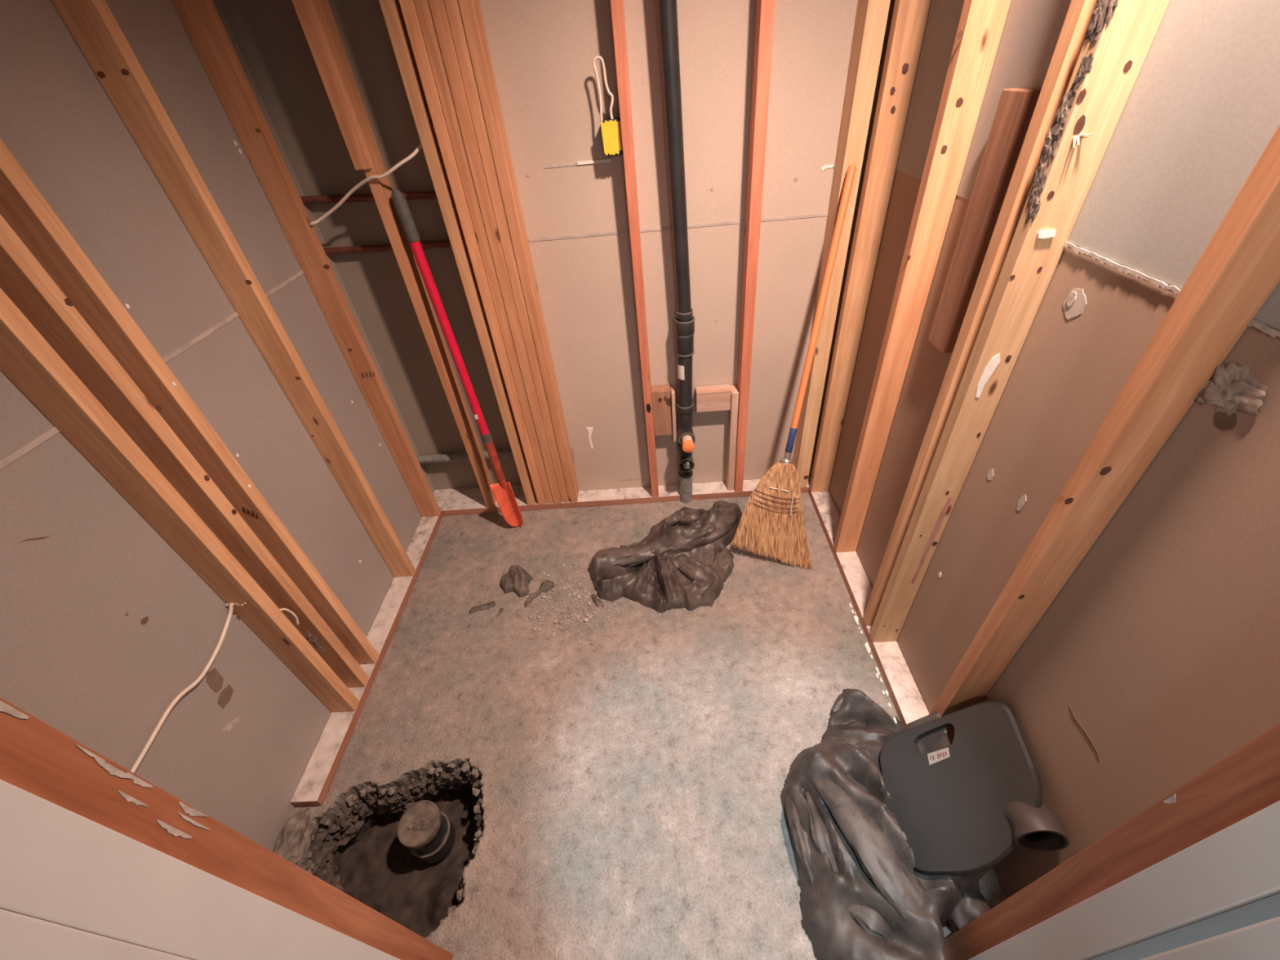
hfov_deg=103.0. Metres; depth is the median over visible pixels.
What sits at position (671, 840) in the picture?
crumbs
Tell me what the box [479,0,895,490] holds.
wall
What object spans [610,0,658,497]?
stud
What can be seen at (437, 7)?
stud
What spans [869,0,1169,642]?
stud
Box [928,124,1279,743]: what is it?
stud
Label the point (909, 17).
stud
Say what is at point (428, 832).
drain
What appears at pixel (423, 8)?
stud
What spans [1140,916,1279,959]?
door frame
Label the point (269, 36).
wall
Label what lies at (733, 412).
board
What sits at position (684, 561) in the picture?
plastic bag
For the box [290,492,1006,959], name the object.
floor
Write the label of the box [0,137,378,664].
stud
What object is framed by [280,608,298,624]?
cable
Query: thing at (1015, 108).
board
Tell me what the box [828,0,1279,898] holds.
wall
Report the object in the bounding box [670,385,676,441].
shim
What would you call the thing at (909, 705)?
plate
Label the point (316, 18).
stud
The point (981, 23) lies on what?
stud
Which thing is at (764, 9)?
stud
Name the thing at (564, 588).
gravel
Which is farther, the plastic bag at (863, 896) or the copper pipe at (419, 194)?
the copper pipe at (419, 194)
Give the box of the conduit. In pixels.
[416,448,513,463]
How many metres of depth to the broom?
2.12 m
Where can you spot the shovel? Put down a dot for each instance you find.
(503, 492)
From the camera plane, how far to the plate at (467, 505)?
2.64 m
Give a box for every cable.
[129,602,234,773]
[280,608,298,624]
[309,142,422,225]
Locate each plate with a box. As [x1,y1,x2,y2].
[290,499,445,806]
[433,486,483,500]
[441,497,501,515]
[511,484,524,495]
[514,484,679,511]
[692,479,760,500]
[808,487,928,726]
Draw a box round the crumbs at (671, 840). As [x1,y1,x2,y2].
[382,511,866,923]
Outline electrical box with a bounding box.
[592,55,622,155]
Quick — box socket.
[484,440,506,489]
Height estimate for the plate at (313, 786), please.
0.038 m
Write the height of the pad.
0.328 m
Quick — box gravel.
[490,555,631,644]
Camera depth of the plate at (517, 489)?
2.71 m
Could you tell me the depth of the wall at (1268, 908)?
0.70 m
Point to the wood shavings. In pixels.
(309, 636)
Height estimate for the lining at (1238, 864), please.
2.030 m
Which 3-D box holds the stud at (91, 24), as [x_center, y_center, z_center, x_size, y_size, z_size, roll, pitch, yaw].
[-1.169,-0.613,1.453,0.095,2.700,0.039,-4,39,2]
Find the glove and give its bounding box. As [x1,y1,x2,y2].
[947,890,990,930]
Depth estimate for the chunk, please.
1.54 m
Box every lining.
[0,779,400,959]
[968,800,1279,959]
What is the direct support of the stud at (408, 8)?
on the plate at (467, 505)
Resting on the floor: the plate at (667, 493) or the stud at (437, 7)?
the plate at (667, 493)
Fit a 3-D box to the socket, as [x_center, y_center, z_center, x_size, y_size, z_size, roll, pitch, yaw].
[-0.661,-0.063,2.343,0.041,0.273,0.071,-17,41,-13]
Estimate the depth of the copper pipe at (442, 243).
1.95 m
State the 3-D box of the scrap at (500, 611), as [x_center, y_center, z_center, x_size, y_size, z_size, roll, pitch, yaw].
[-0.591,0.556,2.147,0.020,0.006,0.048,5,41,13]
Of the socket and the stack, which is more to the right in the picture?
the stack
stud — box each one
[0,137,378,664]
[0,213,368,687]
[0,288,359,711]
[0,697,453,959]
[51,0,415,577]
[171,0,440,516]
[292,0,496,507]
[378,0,536,505]
[399,0,546,504]
[413,0,553,502]
[428,0,561,502]
[444,0,569,502]
[457,0,578,502]
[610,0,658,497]
[733,0,775,491]
[792,0,890,487]
[809,0,930,492]
[833,0,1011,552]
[862,0,1097,626]
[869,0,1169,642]
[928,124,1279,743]
[945,723,1279,959]
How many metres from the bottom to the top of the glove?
0.116 m
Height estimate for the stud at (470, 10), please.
2.700 m
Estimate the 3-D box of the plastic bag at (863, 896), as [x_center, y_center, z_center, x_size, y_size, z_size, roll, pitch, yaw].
[0.629,0.854,1.376,0.465,0.339,0.798,-4,39,2]
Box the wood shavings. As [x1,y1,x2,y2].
[306,631,325,650]
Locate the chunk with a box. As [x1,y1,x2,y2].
[273,806,317,864]
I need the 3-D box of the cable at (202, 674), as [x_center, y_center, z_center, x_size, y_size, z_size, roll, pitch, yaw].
[-1.135,0.505,1.273,0.017,0.074,0.436,-4,39,2]
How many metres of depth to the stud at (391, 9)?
1.76 m
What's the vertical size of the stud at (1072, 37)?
2.700 m
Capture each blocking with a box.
[651,384,672,435]
[695,384,731,412]
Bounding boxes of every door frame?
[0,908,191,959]
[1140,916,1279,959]
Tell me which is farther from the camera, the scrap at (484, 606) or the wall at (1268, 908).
the scrap at (484, 606)
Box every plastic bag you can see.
[589,500,742,613]
[780,688,991,959]
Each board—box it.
[725,384,738,490]
[928,88,1040,352]
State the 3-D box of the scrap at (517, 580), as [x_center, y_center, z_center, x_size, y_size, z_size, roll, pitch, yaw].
[-0.551,0.433,2.253,0.144,0.054,0.180,-4,39,2]
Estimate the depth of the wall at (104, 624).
1.28 m
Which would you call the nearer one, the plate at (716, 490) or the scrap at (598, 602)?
the scrap at (598, 602)
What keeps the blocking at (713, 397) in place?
attached to the wall at (572, 195)
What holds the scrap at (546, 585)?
on the floor
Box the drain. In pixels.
[396,800,455,863]
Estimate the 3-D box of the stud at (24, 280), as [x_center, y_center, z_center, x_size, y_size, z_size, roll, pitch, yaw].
[-1.167,-0.282,1.052,0.089,2.700,0.050,-4,39,2]
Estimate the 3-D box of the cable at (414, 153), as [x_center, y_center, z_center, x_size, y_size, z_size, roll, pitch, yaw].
[-0.914,-0.983,1.692,0.457,0.206,0.054,-6,39,0]
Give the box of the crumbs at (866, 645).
[848,603,897,724]
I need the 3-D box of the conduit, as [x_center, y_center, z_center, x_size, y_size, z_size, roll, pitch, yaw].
[-0.821,-0.123,2.575,0.629,0.045,0.043,-4,39,2]
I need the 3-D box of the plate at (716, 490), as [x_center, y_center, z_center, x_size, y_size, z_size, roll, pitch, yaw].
[0.443,0.062,2.596,0.360,0.038,0.127,-4,39,2]
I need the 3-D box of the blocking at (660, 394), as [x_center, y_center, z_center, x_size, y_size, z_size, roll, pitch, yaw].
[0.104,-0.315,2.325,0.089,0.235,0.056,-4,39,2]
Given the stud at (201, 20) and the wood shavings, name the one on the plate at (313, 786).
the stud at (201, 20)
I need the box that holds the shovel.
[391,189,523,526]
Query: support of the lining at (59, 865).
attached to the stud at (37, 758)
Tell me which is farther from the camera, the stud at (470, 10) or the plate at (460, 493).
the plate at (460, 493)
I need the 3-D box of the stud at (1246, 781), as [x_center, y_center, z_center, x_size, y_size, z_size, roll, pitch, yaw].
[0.692,0.398,0.591,0.039,2.030,0.089,-4,39,2]
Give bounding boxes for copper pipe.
[300,191,437,204]
[324,240,451,254]
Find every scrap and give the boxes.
[468,600,495,613]
[496,608,503,616]
[500,564,533,597]
[524,579,554,607]
[591,594,604,608]
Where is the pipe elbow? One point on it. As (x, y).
(1042, 831)
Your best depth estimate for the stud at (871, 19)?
1.71 m
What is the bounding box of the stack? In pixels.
[657,0,695,503]
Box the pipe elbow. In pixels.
[1002,801,1068,851]
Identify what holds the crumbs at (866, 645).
on the floor
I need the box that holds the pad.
[880,700,1042,875]
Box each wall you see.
[0,0,435,852]
[217,0,521,489]
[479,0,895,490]
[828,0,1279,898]
[1088,892,1279,959]
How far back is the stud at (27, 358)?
1.16 m
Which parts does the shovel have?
handle, blade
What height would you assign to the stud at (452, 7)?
2.700 m
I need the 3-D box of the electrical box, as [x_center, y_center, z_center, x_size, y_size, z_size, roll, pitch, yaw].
[-0.099,-1.174,1.603,0.069,0.253,0.071,-4,39,2]
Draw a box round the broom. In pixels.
[731,164,856,568]
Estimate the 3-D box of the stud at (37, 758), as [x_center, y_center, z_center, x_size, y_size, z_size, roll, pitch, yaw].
[-0.581,0.482,0.644,0.039,2.030,0.089,-4,39,2]

